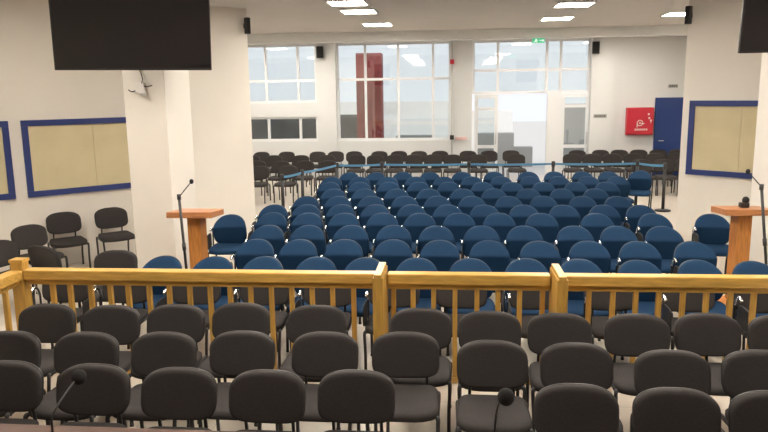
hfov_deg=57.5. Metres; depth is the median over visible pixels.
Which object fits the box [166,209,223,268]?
lectern
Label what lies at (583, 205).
chair
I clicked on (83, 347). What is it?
chair
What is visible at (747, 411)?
chair
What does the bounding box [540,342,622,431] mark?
chair
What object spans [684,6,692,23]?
wall speaker
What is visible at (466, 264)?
chair
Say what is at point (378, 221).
chair
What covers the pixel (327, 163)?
chair
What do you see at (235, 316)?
chair
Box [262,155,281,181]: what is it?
chair
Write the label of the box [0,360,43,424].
chair
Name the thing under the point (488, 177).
chair
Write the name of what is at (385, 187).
chair
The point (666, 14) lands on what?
diffuser
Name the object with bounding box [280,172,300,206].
barrier post
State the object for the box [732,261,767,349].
chair
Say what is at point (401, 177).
chair
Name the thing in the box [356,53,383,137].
pillar
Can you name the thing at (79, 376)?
desk microphone
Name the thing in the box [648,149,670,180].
chair
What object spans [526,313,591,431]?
chair
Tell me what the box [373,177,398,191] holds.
chair
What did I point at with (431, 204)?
chair
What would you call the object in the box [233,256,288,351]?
chair
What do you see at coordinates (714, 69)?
wall
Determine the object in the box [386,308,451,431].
chair
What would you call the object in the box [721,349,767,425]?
chair
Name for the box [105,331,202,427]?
chair
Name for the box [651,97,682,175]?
door
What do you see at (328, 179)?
chair
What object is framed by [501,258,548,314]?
chair
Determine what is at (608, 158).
chair
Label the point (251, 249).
chair
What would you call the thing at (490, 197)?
chair
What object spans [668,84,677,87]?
door sign
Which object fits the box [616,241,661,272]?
chair
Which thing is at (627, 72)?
wall
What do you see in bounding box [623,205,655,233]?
chair
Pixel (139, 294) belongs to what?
chair
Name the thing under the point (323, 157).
chair
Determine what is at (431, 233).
chair
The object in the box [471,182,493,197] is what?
chair
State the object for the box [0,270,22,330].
wooden railing
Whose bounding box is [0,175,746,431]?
floor
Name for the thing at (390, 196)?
chair
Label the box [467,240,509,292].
chair
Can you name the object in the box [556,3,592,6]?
diffuser
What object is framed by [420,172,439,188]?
chair
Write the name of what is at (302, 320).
chair
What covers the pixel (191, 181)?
microphone stand
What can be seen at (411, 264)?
chair
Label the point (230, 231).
chair
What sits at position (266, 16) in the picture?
ceiling
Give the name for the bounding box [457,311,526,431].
chair
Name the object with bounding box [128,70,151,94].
mount
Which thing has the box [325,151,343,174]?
chair
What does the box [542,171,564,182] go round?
chair
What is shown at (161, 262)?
chair
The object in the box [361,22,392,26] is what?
recessed light
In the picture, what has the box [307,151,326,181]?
chair
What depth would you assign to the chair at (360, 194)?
12.18 m
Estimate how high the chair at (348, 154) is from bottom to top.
0.820 m
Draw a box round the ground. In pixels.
[471,121,582,174]
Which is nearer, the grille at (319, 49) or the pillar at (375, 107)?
the grille at (319, 49)
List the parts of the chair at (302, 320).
seat, backrest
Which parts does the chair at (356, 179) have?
backrest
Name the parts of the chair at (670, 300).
leg, seat, backrest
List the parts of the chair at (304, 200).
backrest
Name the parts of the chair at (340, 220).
backrest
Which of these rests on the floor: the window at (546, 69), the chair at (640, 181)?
the chair at (640, 181)
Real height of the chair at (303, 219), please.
0.838 m
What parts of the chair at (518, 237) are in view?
backrest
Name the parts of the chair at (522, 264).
seat, backrest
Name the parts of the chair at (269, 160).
backrest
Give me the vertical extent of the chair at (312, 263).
0.838 m
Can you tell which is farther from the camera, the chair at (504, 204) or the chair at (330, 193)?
the chair at (330, 193)
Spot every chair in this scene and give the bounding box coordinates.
[0,240,49,302]
[0,330,50,424]
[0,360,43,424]
[10,224,68,293]
[18,303,75,423]
[23,331,126,427]
[28,245,64,303]
[31,284,88,348]
[46,212,90,267]
[56,363,130,427]
[57,305,143,424]
[78,250,137,331]
[82,285,147,323]
[94,207,135,254]
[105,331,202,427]
[126,255,181,348]
[128,304,206,426]
[141,367,216,430]
[155,286,220,356]
[178,256,232,309]
[190,330,278,430]
[197,302,269,426]
[207,214,246,256]
[229,369,305,431]
[230,239,274,292]
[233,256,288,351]
[233,287,290,369]
[244,225,284,255]
[248,212,287,239]
[252,204,289,233]
[253,155,260,181]
[253,161,266,195]
[253,166,270,203]
[254,152,270,176]
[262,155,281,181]
[267,161,290,195]
[273,165,298,202]
[274,239,317,309]
[276,151,294,181]
[278,331,360,431]
[279,305,345,429]
[284,213,323,243]
[285,225,325,256]
[285,257,336,351]
[287,204,320,239]
[288,196,319,223]
[289,155,310,186]
[292,161,314,195]
[295,288,351,334]
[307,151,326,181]
[313,182,340,210]
[315,155,335,186]
[316,160,335,188]
[316,177,342,199]
[317,369,394,431]
[318,189,345,212]
[320,196,351,244]
[320,239,363,323]
[322,204,355,241]
[323,213,359,255]
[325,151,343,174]
[329,225,368,256]
[337,257,389,316]
[339,172,358,191]
[344,151,362,176]
[344,177,370,194]
[345,182,370,198]
[346,155,365,176]
[349,189,375,216]
[354,196,384,226]
[357,204,389,227]
[363,213,397,256]
[363,289,419,369]
[365,155,384,177]
[365,331,440,431]
[366,172,384,189]
[369,151,387,176]
[369,239,412,270]
[371,225,411,255]
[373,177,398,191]
[375,182,399,198]
[382,189,408,210]
[384,155,403,176]
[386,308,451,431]
[388,196,417,215]
[390,151,407,176]
[390,257,440,312]
[393,172,411,189]
[394,204,425,225]
[403,177,426,190]
[403,213,435,253]
[405,154,422,173]
[406,182,429,198]
[410,151,426,174]
[414,189,440,206]
[416,226,454,256]
[417,240,459,271]
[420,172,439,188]
[422,196,450,216]
[423,154,441,176]
[431,151,448,176]
[431,177,454,190]
[431,205,463,258]
[436,289,486,336]
[437,182,460,198]
[443,154,461,176]
[443,213,475,253]
[446,258,494,355]
[448,189,474,206]
[451,172,470,185]
[455,340,533,431]
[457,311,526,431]
[458,196,485,214]
[459,151,476,176]
[459,176,481,190]
[461,226,500,302]
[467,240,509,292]
[469,154,488,174]
[469,205,498,225]
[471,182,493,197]
[480,151,498,179]
[481,188,505,206]
[482,172,502,183]
[483,213,515,244]
[490,176,511,188]
[494,196,522,214]
[500,182,523,196]
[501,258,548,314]
[502,150,520,175]
[504,226,542,297]
[507,154,526,177]
[507,290,548,338]
[509,205,537,226]
[516,172,539,182]
[516,188,540,204]
[517,241,560,273]
[519,176,540,188]
[525,213,558,245]
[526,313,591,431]
[529,196,557,213]
[532,182,554,196]
[534,383,618,431]
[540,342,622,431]
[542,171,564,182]
[548,176,569,188]
[549,188,574,204]
[549,205,579,231]
[554,226,593,265]
[561,259,608,340]
[562,154,582,177]
[564,182,587,196]
[566,241,616,315]
[567,150,588,178]
[569,196,596,223]
[570,171,592,181]
[578,176,599,188]
[580,213,613,272]
[583,154,604,172]
[583,188,608,204]
[583,291,632,343]
[589,205,620,225]
[591,150,612,176]
[595,182,619,196]
[598,171,617,182]
[598,226,637,272]
[603,154,625,177]
[604,196,632,226]
[604,313,669,400]
[607,176,634,204]
[610,150,630,177]
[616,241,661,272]
[616,260,674,359]
[623,153,642,177]
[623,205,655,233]
[626,170,651,207]
[628,149,650,177]
[630,349,724,431]
[631,159,656,195]
[632,387,720,431]
[635,213,672,241]
[644,226,683,273]
[646,153,668,186]
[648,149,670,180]
[651,159,677,195]
[661,292,714,361]
[666,153,679,186]
[667,149,679,174]
[670,241,726,301]
[673,159,679,192]
[674,313,741,403]
[676,259,736,319]
[692,214,729,273]
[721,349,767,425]
[728,390,767,431]
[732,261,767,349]
[733,293,767,338]
[747,315,767,349]
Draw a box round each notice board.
[0,121,15,199]
[20,117,130,197]
[685,100,757,178]
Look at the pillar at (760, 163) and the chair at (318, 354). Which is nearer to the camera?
the chair at (318, 354)
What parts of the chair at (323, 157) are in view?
backrest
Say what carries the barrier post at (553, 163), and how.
on the floor
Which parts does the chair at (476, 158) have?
backrest, seat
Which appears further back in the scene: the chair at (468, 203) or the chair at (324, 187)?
the chair at (324, 187)
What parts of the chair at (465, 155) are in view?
backrest, seat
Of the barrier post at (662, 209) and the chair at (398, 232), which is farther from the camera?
the barrier post at (662, 209)
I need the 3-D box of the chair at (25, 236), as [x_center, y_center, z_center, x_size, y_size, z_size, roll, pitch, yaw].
[-4.573,0.546,9.301,0.538,0.820,0.494,6,12,33]
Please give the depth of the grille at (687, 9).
10.66 m
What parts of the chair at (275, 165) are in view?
seat, backrest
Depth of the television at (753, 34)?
7.34 m
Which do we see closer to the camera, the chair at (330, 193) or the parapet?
the chair at (330, 193)
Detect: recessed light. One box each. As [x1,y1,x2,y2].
[325,0,368,6]
[339,8,377,14]
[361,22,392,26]
[539,16,575,20]
[552,1,596,7]
[659,12,684,16]
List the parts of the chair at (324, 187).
backrest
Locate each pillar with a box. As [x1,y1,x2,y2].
[122,70,196,268]
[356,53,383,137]
[749,53,767,263]
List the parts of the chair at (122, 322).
backrest, seat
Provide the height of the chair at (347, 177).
0.838 m
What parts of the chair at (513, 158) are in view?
backrest, seat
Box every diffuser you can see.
[328,1,365,5]
[342,10,375,13]
[364,23,391,25]
[542,17,572,19]
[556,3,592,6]
[664,13,684,15]
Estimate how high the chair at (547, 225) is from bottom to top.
0.838 m
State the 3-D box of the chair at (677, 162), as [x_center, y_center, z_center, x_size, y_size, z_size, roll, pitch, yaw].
[7.222,-0.929,16.652,0.494,0.820,0.538,0,10,6]
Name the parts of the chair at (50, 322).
backrest, seat, leg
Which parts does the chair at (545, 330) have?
leg, leg, seat, backrest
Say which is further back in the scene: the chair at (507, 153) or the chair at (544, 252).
the chair at (507, 153)
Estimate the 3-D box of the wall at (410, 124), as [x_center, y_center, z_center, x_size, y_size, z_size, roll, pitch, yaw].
[2.463,-3.107,27.014,4.881,1.850,0.500,0,10,5]
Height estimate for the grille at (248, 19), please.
0.240 m
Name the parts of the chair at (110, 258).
leg, seat, backrest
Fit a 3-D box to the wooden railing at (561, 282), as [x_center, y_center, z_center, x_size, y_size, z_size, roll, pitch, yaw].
[2.506,0.965,5.709,2.234,1.057,0.446,0,10,5]
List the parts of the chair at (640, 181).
seat, backrest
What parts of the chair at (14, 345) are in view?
backrest, leg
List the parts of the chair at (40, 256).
backrest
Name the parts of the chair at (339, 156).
backrest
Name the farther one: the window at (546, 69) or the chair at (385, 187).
the window at (546, 69)
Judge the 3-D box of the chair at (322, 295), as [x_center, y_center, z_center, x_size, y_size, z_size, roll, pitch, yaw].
[-0.546,0.987,6.502,0.503,0.820,0.538,0,10,6]
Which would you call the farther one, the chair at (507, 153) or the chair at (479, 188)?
the chair at (507, 153)
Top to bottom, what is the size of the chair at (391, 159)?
0.820 m
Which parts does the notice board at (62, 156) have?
panel, panel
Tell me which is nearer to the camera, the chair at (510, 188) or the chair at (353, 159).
the chair at (510, 188)
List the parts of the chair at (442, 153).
backrest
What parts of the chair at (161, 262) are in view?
seat, backrest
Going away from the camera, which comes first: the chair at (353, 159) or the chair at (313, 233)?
the chair at (313, 233)
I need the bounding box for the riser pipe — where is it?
[450,41,453,174]
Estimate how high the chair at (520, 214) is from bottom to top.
0.838 m
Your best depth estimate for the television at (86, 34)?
8.00 m
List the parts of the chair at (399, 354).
leg, backrest, seat, leg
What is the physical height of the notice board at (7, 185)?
1.106 m
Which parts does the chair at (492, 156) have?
backrest, seat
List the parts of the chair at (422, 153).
seat, backrest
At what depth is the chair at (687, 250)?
7.61 m
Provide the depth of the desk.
3.22 m
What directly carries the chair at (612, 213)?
on the floor
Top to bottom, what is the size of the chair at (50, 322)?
0.820 m
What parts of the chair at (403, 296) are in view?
leg, leg, seat, backrest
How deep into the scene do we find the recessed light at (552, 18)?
14.14 m
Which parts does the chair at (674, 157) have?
backrest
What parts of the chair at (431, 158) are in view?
seat, backrest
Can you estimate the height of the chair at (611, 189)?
0.838 m
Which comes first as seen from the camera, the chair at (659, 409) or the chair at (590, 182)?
the chair at (659, 409)
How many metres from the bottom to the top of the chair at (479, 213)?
0.838 m
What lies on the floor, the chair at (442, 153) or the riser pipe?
the chair at (442, 153)
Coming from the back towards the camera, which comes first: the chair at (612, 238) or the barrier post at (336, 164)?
the barrier post at (336, 164)
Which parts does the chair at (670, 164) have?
backrest, seat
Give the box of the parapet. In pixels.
[477,132,532,166]
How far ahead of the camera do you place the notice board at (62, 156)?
10.46 m
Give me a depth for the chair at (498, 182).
13.66 m
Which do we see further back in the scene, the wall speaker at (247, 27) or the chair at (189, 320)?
the wall speaker at (247, 27)
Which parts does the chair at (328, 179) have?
backrest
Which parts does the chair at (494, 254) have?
backrest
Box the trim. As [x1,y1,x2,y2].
[545,93,561,174]
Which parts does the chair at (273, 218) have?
backrest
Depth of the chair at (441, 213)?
10.33 m
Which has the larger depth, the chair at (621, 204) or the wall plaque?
the wall plaque
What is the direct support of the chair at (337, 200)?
on the floor
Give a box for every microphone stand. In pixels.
[177,179,193,268]
[746,169,767,264]
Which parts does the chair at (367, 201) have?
backrest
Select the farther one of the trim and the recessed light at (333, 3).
the trim
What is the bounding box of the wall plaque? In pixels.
[593,114,606,117]
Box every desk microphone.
[50,369,86,431]
[494,388,514,431]
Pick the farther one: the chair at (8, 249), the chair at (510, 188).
the chair at (510, 188)
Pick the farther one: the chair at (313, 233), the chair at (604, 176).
the chair at (604, 176)
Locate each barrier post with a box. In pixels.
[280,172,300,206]
[300,165,335,196]
[335,163,379,177]
[380,162,466,174]
[467,161,550,173]
[551,161,635,170]
[633,161,662,205]
[654,163,670,211]
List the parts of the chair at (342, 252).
backrest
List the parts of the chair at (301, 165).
seat, backrest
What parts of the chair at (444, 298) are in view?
seat, backrest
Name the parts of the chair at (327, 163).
seat, backrest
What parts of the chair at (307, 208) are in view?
backrest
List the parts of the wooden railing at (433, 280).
under rail, rail, rail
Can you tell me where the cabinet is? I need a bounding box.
[625,107,653,134]
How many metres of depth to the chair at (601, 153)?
19.56 m
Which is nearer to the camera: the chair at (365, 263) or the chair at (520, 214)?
the chair at (365, 263)
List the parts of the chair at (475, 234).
backrest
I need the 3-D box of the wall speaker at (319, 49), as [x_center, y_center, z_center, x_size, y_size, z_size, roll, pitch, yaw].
[-1.867,-4.743,20.273,0.200,0.330,0.261,-3,10,-11]
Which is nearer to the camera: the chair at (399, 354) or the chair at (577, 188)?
the chair at (399, 354)
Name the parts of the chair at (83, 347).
seat, backrest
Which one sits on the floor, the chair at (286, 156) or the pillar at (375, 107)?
the chair at (286, 156)
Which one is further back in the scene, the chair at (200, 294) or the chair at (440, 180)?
the chair at (440, 180)
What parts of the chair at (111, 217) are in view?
leg, backrest, seat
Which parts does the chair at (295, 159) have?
backrest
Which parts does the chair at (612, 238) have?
seat, backrest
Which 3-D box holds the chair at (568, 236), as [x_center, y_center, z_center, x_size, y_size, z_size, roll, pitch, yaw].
[2.329,0.580,8.509,0.503,0.838,0.558,0,10,6]
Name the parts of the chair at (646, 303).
backrest, seat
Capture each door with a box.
[474,95,497,175]
[559,93,588,175]
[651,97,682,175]
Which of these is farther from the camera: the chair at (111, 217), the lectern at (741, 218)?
the chair at (111, 217)
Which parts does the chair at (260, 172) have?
seat, backrest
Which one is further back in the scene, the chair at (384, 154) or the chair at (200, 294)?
the chair at (384, 154)
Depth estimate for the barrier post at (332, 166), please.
14.04 m
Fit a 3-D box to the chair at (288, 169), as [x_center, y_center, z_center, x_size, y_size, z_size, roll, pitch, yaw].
[-2.295,-0.747,16.387,0.494,0.820,0.538,0,10,7]
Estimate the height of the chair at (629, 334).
0.820 m
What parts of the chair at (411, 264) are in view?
backrest, seat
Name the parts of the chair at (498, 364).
backrest, seat, seat frame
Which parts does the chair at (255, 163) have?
backrest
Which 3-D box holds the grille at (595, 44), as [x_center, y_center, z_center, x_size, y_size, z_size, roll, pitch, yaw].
[5.868,-4.665,19.378,0.170,0.300,0.012,2,11,17]
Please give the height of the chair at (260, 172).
0.820 m
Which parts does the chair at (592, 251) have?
backrest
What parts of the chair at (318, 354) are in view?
leg, leg, seat, backrest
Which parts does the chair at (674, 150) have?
backrest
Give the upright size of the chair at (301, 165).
0.820 m
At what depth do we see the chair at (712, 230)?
9.27 m
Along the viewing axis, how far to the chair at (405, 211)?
10.40 m
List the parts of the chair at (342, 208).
backrest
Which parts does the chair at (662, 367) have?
leg, backrest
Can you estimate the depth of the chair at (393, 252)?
7.93 m
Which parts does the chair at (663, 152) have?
backrest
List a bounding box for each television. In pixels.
[48,0,211,69]
[737,0,767,52]
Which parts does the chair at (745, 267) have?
leg, backrest, seat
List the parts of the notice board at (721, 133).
panel, panel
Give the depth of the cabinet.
19.80 m
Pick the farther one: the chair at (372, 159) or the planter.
the planter
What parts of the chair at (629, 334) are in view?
leg, seat, backrest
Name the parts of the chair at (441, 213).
backrest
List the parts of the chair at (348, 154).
backrest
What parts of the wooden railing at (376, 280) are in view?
post, rail, under rail, post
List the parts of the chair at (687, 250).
backrest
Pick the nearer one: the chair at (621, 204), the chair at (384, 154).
the chair at (621, 204)
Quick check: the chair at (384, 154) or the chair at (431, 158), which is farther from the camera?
the chair at (384, 154)
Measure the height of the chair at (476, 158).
0.820 m
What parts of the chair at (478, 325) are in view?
leg, backrest, seat, leg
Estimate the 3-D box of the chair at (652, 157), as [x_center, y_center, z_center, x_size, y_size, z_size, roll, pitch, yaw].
[7.096,-1.205,18.213,0.494,0.820,0.538,0,10,6]
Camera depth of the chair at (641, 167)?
16.81 m
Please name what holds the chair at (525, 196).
on the floor
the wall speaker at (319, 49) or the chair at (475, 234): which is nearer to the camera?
the chair at (475, 234)
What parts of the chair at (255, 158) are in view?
backrest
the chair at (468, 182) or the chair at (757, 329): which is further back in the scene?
the chair at (468, 182)
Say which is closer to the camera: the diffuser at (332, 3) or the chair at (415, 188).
the diffuser at (332, 3)
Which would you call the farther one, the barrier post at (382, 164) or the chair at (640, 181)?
the barrier post at (382, 164)
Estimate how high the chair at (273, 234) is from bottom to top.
0.838 m
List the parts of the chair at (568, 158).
backrest, seat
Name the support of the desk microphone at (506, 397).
on the desk
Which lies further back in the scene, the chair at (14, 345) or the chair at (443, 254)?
the chair at (443, 254)
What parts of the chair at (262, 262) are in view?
seat, backrest, leg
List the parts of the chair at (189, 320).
leg, seat, seat frame, backrest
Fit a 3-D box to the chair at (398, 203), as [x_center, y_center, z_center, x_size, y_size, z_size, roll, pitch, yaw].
[0.325,0.135,11.168,0.503,0.838,0.558,0,10,4]
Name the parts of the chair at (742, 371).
seat frame, seat, backrest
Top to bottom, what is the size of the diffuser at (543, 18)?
0.012 m
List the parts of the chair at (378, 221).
seat, backrest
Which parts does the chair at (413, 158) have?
seat, backrest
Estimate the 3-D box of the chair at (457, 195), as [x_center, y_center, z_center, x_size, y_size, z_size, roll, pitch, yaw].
[1.333,-0.016,11.934,0.503,0.838,0.558,0,10,7]
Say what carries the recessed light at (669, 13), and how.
in the ceiling
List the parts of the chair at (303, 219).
backrest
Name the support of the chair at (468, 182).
on the floor
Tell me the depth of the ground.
36.58 m
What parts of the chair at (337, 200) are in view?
backrest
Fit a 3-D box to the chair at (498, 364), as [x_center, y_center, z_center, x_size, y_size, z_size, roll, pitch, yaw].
[0.721,1.302,4.630,0.494,0.820,0.538,0,10,6]
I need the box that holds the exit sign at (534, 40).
[532,38,544,42]
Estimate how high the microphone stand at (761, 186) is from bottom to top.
1.633 m
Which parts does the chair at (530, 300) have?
seat, backrest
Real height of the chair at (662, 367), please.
0.820 m
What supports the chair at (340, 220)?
on the floor
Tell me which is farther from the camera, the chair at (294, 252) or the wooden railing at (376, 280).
the chair at (294, 252)
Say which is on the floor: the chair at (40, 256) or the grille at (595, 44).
the chair at (40, 256)
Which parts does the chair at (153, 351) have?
leg, seat, backrest, leg, leg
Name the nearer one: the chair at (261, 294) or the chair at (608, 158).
the chair at (261, 294)
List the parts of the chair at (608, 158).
backrest, seat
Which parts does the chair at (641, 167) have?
backrest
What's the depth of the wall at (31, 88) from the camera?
10.72 m
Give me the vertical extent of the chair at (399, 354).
0.820 m
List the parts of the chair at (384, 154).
backrest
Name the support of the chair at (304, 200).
on the floor
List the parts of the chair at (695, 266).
backrest, seat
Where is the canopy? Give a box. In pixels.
[340,101,448,114]
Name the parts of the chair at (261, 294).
backrest, seat, leg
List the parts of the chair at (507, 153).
backrest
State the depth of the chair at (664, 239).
8.48 m
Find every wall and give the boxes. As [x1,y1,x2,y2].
[0,0,255,271]
[250,36,686,176]
[251,114,356,138]
[384,110,512,150]
[675,0,761,244]
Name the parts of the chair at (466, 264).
leg, seat, backrest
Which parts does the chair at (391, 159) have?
seat, backrest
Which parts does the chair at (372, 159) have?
seat, backrest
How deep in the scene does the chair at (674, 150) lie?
19.39 m
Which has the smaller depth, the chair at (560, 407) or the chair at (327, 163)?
the chair at (560, 407)
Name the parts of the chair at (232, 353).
leg, leg, seat, backrest, leg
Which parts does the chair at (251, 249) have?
backrest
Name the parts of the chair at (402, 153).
seat, backrest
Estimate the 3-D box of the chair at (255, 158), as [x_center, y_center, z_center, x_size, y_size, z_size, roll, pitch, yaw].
[-3.679,-1.230,19.208,0.494,0.820,0.538,0,10,7]
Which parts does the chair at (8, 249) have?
backrest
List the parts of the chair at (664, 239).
backrest, seat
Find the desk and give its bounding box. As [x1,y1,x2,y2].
[0,424,237,431]
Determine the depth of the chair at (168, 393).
4.37 m
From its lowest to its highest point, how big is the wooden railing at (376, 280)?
1.077 m
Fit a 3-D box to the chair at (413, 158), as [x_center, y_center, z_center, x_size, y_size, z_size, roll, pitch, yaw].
[0.803,-1.226,18.828,0.494,0.820,0.538,0,10,4]
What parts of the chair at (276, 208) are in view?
backrest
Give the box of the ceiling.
[210,0,688,33]
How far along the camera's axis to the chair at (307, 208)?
10.54 m
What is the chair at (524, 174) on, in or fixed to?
on the floor
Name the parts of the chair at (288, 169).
seat, backrest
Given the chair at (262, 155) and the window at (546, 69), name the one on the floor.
the chair at (262, 155)
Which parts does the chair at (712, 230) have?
backrest, seat, leg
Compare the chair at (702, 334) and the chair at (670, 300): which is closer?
the chair at (702, 334)
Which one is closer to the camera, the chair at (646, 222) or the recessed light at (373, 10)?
the chair at (646, 222)
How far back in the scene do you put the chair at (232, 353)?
5.02 m
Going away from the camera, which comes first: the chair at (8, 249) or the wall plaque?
the chair at (8, 249)
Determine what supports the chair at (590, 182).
on the floor
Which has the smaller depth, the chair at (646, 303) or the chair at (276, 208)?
the chair at (646, 303)
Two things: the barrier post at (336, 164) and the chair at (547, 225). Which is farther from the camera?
the barrier post at (336, 164)
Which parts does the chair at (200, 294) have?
backrest, leg, seat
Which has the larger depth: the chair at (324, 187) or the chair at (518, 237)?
the chair at (324, 187)
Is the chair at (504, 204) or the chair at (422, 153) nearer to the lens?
the chair at (504, 204)
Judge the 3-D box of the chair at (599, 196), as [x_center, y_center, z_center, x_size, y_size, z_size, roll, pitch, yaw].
[3.563,-0.009,11.722,0.503,0.838,0.558,0,10,5]
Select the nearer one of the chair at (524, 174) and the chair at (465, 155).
the chair at (524, 174)
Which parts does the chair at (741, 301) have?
backrest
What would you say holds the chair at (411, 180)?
on the floor
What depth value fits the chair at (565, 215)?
10.16 m
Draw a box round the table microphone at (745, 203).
[738,196,749,207]
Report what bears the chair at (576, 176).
on the floor
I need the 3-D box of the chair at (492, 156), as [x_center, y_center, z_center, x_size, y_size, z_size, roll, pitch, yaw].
[2.968,-1.409,19.686,0.494,0.820,0.538,0,10,4]
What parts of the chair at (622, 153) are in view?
backrest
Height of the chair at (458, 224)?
0.838 m
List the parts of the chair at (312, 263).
leg, seat, backrest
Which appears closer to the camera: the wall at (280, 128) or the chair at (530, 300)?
the chair at (530, 300)
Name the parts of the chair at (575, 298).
backrest, seat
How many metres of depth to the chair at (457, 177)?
14.52 m
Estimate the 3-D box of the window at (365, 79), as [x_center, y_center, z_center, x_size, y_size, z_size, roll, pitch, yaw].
[0.282,-3.655,20.614,3.364,2.846,0.100,0,10,5]
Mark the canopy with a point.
(406, 107)
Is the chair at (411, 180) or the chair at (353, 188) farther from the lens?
the chair at (411, 180)
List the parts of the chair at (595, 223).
backrest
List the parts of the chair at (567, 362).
backrest, seat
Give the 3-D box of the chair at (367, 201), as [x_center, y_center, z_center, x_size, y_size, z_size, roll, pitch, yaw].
[-0.221,0.133,11.223,0.503,0.838,0.558,0,10,5]
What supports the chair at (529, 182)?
on the floor
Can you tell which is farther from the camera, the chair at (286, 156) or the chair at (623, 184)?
the chair at (286, 156)
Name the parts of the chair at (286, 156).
backrest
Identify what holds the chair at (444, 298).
on the floor
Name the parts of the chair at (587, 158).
backrest, seat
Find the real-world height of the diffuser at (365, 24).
0.012 m
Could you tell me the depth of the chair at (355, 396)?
4.29 m
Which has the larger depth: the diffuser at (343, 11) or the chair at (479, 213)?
the diffuser at (343, 11)
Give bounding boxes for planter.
[396,135,431,137]
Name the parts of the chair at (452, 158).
backrest, seat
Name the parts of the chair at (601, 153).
backrest, seat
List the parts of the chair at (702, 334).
backrest, seat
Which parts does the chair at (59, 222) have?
backrest, seat, leg, leg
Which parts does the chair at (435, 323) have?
leg, seat, backrest, leg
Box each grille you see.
[247,18,250,32]
[317,47,322,56]
[593,42,598,52]
[685,7,689,22]
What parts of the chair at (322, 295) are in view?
backrest, seat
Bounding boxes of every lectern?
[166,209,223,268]
[711,206,767,304]
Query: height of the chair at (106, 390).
0.820 m
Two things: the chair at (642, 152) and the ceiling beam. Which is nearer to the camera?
the ceiling beam
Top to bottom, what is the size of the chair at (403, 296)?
0.820 m
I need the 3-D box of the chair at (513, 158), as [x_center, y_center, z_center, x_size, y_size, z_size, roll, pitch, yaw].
[3.513,-1.209,18.520,0.494,0.820,0.538,0,10,4]
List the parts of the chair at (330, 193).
backrest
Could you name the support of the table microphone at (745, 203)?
on the lectern at (741, 218)
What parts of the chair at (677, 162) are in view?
backrest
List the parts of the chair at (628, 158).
seat, backrest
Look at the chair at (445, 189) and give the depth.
12.92 m
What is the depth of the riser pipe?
20.24 m
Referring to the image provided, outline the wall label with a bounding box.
[455,137,466,139]
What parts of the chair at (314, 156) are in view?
backrest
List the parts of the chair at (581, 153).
backrest, seat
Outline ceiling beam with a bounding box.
[247,25,687,44]
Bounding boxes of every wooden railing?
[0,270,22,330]
[8,257,387,373]
[387,271,550,384]
[549,264,767,362]
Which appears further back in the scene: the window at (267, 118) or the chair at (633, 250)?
the window at (267, 118)
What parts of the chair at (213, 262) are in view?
seat, backrest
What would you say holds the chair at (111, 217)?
on the floor
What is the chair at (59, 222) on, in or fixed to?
on the floor
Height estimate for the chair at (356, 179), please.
0.838 m
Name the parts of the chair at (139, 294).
backrest, seat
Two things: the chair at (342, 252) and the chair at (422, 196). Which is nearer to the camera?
the chair at (342, 252)
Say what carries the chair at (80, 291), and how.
on the floor
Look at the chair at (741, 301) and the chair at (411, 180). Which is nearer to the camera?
the chair at (741, 301)
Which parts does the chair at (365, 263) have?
seat, backrest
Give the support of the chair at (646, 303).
on the floor
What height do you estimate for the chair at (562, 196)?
0.838 m
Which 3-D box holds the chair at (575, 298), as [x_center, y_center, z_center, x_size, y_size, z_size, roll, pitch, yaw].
[1.926,0.888,6.811,0.503,0.838,0.558,0,10,4]
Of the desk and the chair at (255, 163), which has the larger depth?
the chair at (255, 163)
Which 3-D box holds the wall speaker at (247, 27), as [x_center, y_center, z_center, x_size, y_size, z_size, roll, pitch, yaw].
[-2.325,-3.222,11.859,0.085,0.270,0.146,-9,13,-40]
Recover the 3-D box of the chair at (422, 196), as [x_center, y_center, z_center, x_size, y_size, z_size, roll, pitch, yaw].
[0.757,-0.013,11.965,0.503,0.838,0.558,0,10,6]
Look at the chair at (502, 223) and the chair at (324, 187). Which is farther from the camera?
the chair at (324, 187)
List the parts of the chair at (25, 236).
backrest, seat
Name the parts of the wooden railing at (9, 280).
under rail, rail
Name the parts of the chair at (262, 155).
backrest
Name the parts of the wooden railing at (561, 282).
post, rail, under rail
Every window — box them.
[248,44,316,103]
[251,117,317,141]
[336,41,450,140]
[472,38,590,93]
[563,107,584,162]
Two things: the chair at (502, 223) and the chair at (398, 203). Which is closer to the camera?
the chair at (502, 223)
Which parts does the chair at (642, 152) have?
backrest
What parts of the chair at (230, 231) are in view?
seat, backrest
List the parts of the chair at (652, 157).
backrest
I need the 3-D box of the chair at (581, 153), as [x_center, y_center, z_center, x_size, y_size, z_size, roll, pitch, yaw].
[5.401,-1.405,19.471,0.494,0.820,0.538,0,10,5]
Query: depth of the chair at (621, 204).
10.92 m
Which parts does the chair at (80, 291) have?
backrest, seat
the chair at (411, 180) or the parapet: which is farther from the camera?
the parapet
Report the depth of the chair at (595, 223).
9.43 m
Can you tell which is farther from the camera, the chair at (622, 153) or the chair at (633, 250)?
the chair at (622, 153)
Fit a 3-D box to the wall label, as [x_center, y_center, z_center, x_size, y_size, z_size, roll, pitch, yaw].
[2.251,-2.265,20.460,0.340,0.090,0.012,0,10,5]
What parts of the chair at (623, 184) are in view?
backrest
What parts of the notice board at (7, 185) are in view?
panel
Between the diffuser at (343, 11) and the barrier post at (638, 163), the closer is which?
the diffuser at (343, 11)
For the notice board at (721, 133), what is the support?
attached to the wall at (714, 69)
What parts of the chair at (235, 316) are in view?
seat, backrest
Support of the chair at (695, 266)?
on the floor
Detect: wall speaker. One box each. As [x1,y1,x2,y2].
[243,17,250,33]
[316,46,323,57]
[592,41,599,53]
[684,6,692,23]
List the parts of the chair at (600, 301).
seat, backrest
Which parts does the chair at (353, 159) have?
seat, backrest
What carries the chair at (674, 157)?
on the floor
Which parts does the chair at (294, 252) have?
backrest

